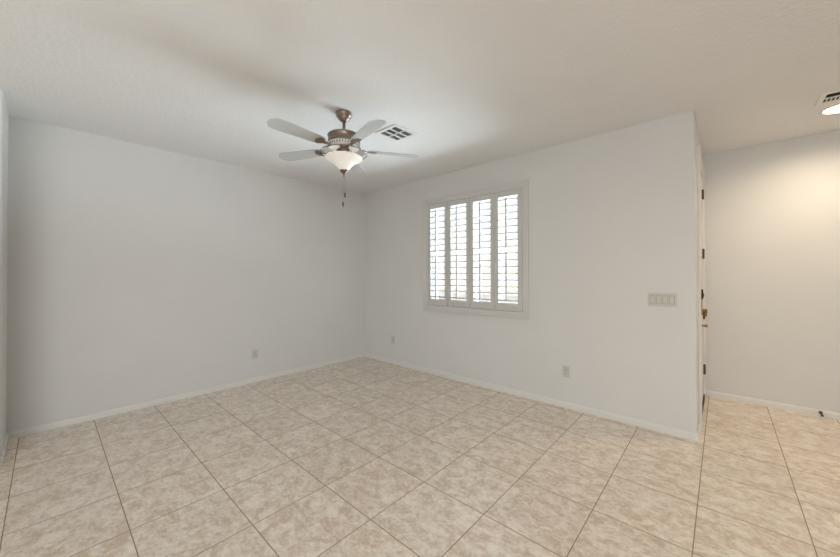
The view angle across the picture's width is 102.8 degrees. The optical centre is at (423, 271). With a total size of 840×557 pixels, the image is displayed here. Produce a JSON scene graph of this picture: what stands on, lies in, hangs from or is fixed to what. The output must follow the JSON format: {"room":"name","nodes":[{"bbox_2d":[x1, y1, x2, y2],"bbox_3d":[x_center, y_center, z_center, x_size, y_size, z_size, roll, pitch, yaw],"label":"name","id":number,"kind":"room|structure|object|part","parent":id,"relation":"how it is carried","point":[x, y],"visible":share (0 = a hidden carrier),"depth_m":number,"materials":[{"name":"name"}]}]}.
{"room":"empty living room","nodes":[
{"label":"empty living room","id":0,"kind":"room"},
{"bbox_2d":[0,89,7,455],"bbox_3d":[-3.344,0.043,2.574,0.602,2.740,0.160,-1,-1,42],"label":"wall","id":1,"kind":"structure","parent":0,"point":[3,109],"depth_m":2.58,"materials":[{"name":"paint"}]},
{"bbox_2d":[0,432,8,464],"bbox_3d":[-3.298,1.384,2.642,0.560,0.060,0.012,-1,-1,42],"label":"baseboard","id":2,"kind":"structure","parent":1,"relation":"attached to","point":[3,452],"depth_m":2.59,"materials":[{"name":"white paint"}]},
{"bbox_2d":[6,115,364,433],"bbox_3d":[-2.314,0.053,4.303,0.160,2.740,4.112,-1,-1,42],"label":"wall","id":3,"kind":"structure","parent":0,"point":[137,273],"depth_m":3.58,"materials":[{"name":"paint"}]},
{"bbox_2d":[8,353,364,439],"bbox_3d":[-2.246,1.393,4.236,0.012,0.060,3.768,-1,-1,42],"label":"baseboard","id":4,"kind":"structure","parent":3,"relation":"attached to","point":[58,424],"depth_m":3.58,"materials":[{"name":"white paint"}]},
{"bbox_2d":[252,349,257,358],"bbox_3d":[-2.171,1.067,4.325,0.009,0.118,0.072,-1,-1,42],"label":"wall outlet","id":5,"kind":"object","parent":3,"relation":"attached to","point":[254,352],"visible":1,"depth_m":4.33,"materials":[{"name":"grey plastic"}]},
{"bbox_2d":[0,357,839,556],"bbox_3d":[-0.380,1.447,0.317,8.330,0.120,10.300,-1,-1,42],"label":"floor","id":6,"kind":"structure","parent":0,"point":[363,456],"depth_m":2.27,"materials":[{"name":"tile"}]},
{"bbox_2d":[0,0,839,193],"bbox_3d":[-0.388,-1.427,0.339,8.330,0.150,10.300,-1,-1,42],"label":"ceiling","id":7,"kind":"structure","parent":0,"point":[477,82],"depth_m":2.25,"materials":[{"name":"paint"}]},
{"bbox_2d":[267,109,418,206],"bbox_3d":[-0.682,-0.938,2.773,1.254,0.791,1.227,-1,-1,42],"label":"ceiling fan","id":8,"kind":"object","parent":7,"relation":"hanging from","point":[343,149],"visible":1,"depth_m":2.71,"materials":[{"name":"silver metal"}]},
{"bbox_3d":[-0.923,-1.030,2.470,0.134,0.031,0.450,0,-1,37],"label":"blade","id":9,"kind":"part","parent":8,"relation":"part of","materials":[{"name":"grey wood"}]},
{"bbox_3d":[-1.074,-1.026,2.952,0.450,0.031,0.134,0,0,19],"label":"blade","id":10,"kind":"part","parent":8,"relation":"part of","materials":[{"name":"grey wood"}]},
{"bbox_3d":[-0.666,-0.997,2.814,0.394,0.021,0.394,-1,-1,42],"label":"glass dish","id":11,"kind":"part","parent":8,"relation":"part of","materials":[{"name":"white glass"}]},
{"bbox_3d":[-0.666,-0.902,2.814,0.314,0.118,0.314,-1,-1,42],"label":"lamp shade","id":12,"kind":"part","parent":8,"relation":"part of","materials":[{"name":"white glass"}]},
{"bbox_3d":[-0.661,-1.025,3.245,0.134,0.031,0.450,0,0,1],"label":"blade","id":13,"kind":"part","parent":8,"relation":"part of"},
{"bbox_3d":[-0.418,-1.031,2.464,0.134,0.031,0.450,0,-1,-35],"label":"blade","id":14,"kind":"part","parent":8,"relation":"part of","materials":[{"name":"grey wood"}]},
{"bbox_3d":[-0.256,-1.028,2.943,0.450,0.031,0.134,0,0,-17],"label":"blade","id":15,"kind":"part","parent":8,"relation":"part of","materials":[{"name":"grey wood"}]},
{"bbox_2d":[375,124,416,141],"bbox_3d":[-0.262,-1.326,3.229,0.285,0.009,0.295,-1,-1,42],"label":"ceiling vent","id":16,"kind":"object","parent":7,"relation":"in","point":[396,133],"visible":1,"depth_m":3.21,"materials":[{"name":"grey metal"}]},
{"bbox_2d":[815,89,839,105],"bbox_3d":[3.260,-1.342,2.473,0.460,0.009,0.240,-1,-1,42],"label":"ceiling vent","id":17,"kind":"object","parent":7,"relation":"in","point":[832,96],"visible":1,"depth_m":2.59,"materials":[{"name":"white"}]},
{"bbox_2d":[818,103,839,114],"bbox_3d":[3.435,-1.339,2.752,0.256,0.012,0.256,-1,-1,42],"label":"recessed light","id":18,"kind":"object","parent":7,"relation":"in","point":[834,109],"visible":1,"depth_m":2.79,"materials":[{"name":"white glass"}]},
{"bbox_2d":[364,110,697,432],"bbox_3d":[0.683,0.044,4.280,4.348,2.740,0.160,-1,-1,42],"label":"wall","id":19,"kind":"structure","parent":0,"point":[612,214],"depth_m":3.35,"materials":[{"name":"paint"}]},
{"bbox_2d":[432,195,516,300],"bbox_3d":[0.676,-0.239,4.341,1.450,1.443,0.070,-1,-1,42],"label":"window","id":20,"kind":"structure","parent":19,"relation":"in","point":[476,208],"depth_m":4.78,"materials":[{"name":"white glass"}]},
{"bbox_3d":[0.676,-0.239,4.341,1.450,1.443,0.070,-1,-1,42],"label":"frame","id":21,"kind":"part","parent":20,"relation":"part of","materials":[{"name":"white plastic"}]},
{"bbox_3d":[0.436,-0.236,4.575,0.710,1.373,0.026,-1,-1,42],"label":"sash","id":22,"kind":"part","parent":20,"relation":"part of","materials":[{"name":"white plastic"}]},
{"bbox_2d":[423,180,528,318],"bbox_3d":[0.593,-0.239,4.247,1.556,1.550,0.102,-1,-1,42],"label":"plantation shutter","id":23,"kind":"object","parent":20,"relation":"attached to","point":[520,310],"visible":1,"depth_m":4.15,"materials":[{"name":"white paint"}]},
{"bbox_3d":[0.167,-0.556,4.572,0.017,0.582,0.020,-1,-1,42],"label":"tilt rod","id":24,"kind":"part","parent":23,"relation":"part of","materials":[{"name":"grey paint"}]},
{"bbox_3d":[0.169,0.071,4.568,0.017,0.574,0.020,-1,-1,42],"label":"tilt rod","id":25,"kind":"part","parent":23,"relation":"part of","materials":[{"name":"grey paint"}]},
{"bbox_3d":[0.204,-0.235,4.601,0.350,1.398,0.036,-1,-1,42],"label":"panel","id":26,"kind":"part","parent":23,"relation":"part of","materials":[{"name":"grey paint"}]},
{"bbox_3d":[0.429,-0.558,4.339,0.017,0.582,0.020,-1,-1,42],"label":"tilt rod","id":27,"kind":"part","parent":23,"relation":"part of","materials":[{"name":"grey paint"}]},
{"bbox_3d":[0.431,0.068,4.334,0.017,0.574,0.020,-1,-1,42],"label":"tilt rod","id":28,"kind":"part","parent":23,"relation":"part of","materials":[{"name":"grey paint"}]},
{"bbox_3d":[0.468,-0.237,4.370,0.348,1.398,0.030,-1,-1,42],"label":"panel","id":29,"kind":"part","parent":23,"relation":"part of","materials":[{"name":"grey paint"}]},
{"bbox_3d":[0.692,-0.561,4.106,0.017,0.582,0.020,-1,-1,42],"label":"tilt rod","id":30,"kind":"part","parent":23,"relation":"part of","materials":[{"name":"grey paint"}]},
{"bbox_3d":[0.694,0.066,4.101,0.017,0.574,0.020,-1,-1,42],"label":"tilt rod","id":31,"kind":"part","parent":23,"relation":"part of","materials":[{"name":"grey paint"}]},
{"bbox_3d":[0.728,-0.240,4.134,0.350,1.398,0.036,-1,-1,42],"label":"panel","id":32,"kind":"part","parent":23,"relation":"part of","materials":[{"name":"grey paint"}]},
{"bbox_3d":[0.954,-0.563,3.872,0.017,0.582,0.020,-1,-1,42],"label":"tilt rod","id":33,"kind":"part","parent":23,"relation":"part of","materials":[{"name":"grey paint"}]},
{"bbox_3d":[0.956,0.063,3.867,0.017,0.574,0.020,-1,-1,42],"label":"tilt rod","id":34,"kind":"part","parent":23,"relation":"part of","materials":[{"name":"grey paint"}]},
{"bbox_3d":[0.992,-0.242,3.904,0.348,1.398,0.030,-1,-1,42],"label":"panel","id":35,"kind":"part","parent":23,"relation":"part of","materials":[{"name":"grey paint"}]},
{"bbox_3d":[0.917,-0.241,4.108,0.710,1.373,0.026,-1,-1,42],"label":"sash","id":36,"kind":"part","parent":20,"relation":"part of","materials":[{"name":"white plastic"}]},
{"bbox_2d":[365,353,689,439],"bbox_3d":[0.614,1.384,4.221,4.303,0.060,0.012,-1,-1,42],"label":"baseboard","id":37,"kind":"structure","parent":19,"relation":"attached to","point":[644,424],"depth_m":3.54,"materials":[{"name":"white paint"}]},
{"bbox_2d":[562,365,569,377],"bbox_3d":[1.470,1.032,3.461,0.072,0.118,0.009,-1,-1,42],"label":"wall outlet","id":38,"kind":"object","parent":19,"relation":"attached to","point":[565,369],"visible":1,"depth_m":3.46,"materials":[{"name":"grey plastic"}]},
{"bbox_2d":[648,293,676,306],"bbox_3d":[2.080,0.245,2.921,0.200,0.116,0.011,-1,-1,42],"label":"switch plate","id":39,"kind":"object","parent":19,"relation":"attached to","point":[654,299],"visible":1,"depth_m":2.91,"materials":[{"name":"grey plastic"}]},
{"bbox_2d":[690,432,699,440],"bbox_3d":[2.259,1.367,2.781,0.085,0.063,0.033,0,0,-6],"label":"trim","id":40,"kind":"structure","parent":19,"relation":"attached to","point":[693,436],"depth_m":2.77,"materials":[{"name":"white paint"}]},
{"bbox_2d":[695,117,701,425],"bbox_3d":[2.716,0.032,3.414,0.160,2.740,1.249,-1,-1,42],"label":"wall","id":41,"kind":"structure","parent":0,"point":[697,134],"depth_m":2.95,"materials":[{"name":"paint"}]},
{"bbox_2d":[697,144,706,429],"bbox_3d":[2.763,0.137,3.421,0.219,2.530,1.085,-1,-1,42],"label":"door","id":42,"kind":"structure","parent":41,"relation":"in","point":[702,311],"depth_m":3.13,"materials":[{"name":"white paint"}]},
{"bbox_2d":[702,129,839,412],"bbox_3d":[4.552,0.021,2.722,3.822,2.740,0.160,-1,-1,42],"label":"wall","id":43,"kind":"structure","parent":0,"point":[772,209],"depth_m":3.45,"materials":[{"name":"paint"}]},
{"bbox_2d":[707,390,839,419],"bbox_3d":[4.563,1.360,2.591,3.650,0.060,0.012,-1,-1,42],"label":"baseboard","id":44,"kind":"structure","parent":43,"relation":"attached to","point":[811,411],"depth_m":3.44,"materials":[{"name":"white paint"}]},
{"label":"outside","id":45,"kind":"structure","parent":0,"visible":0},
{"bbox_2d":[438,288,517,303],"bbox_3d":[0.061,1.605,19.843,25.678,0.100,22.269,-1,-1,42],"label":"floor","id":46,"kind":"structure","parent":45,"point":[484,296],"depth_m":21.75,"materials":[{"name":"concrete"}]},
{"bbox_2d":[438,250,517,290],"bbox_3d":[11.382,-0.112,24.814,36.000,3.500,0.200,-1,-1,42],"label":"wall","id":47,"kind":"structure","parent":46,"relation":"on","point":[502,257],"depth_m":29.89,"materials":[{"name":"paint"}]}
]}

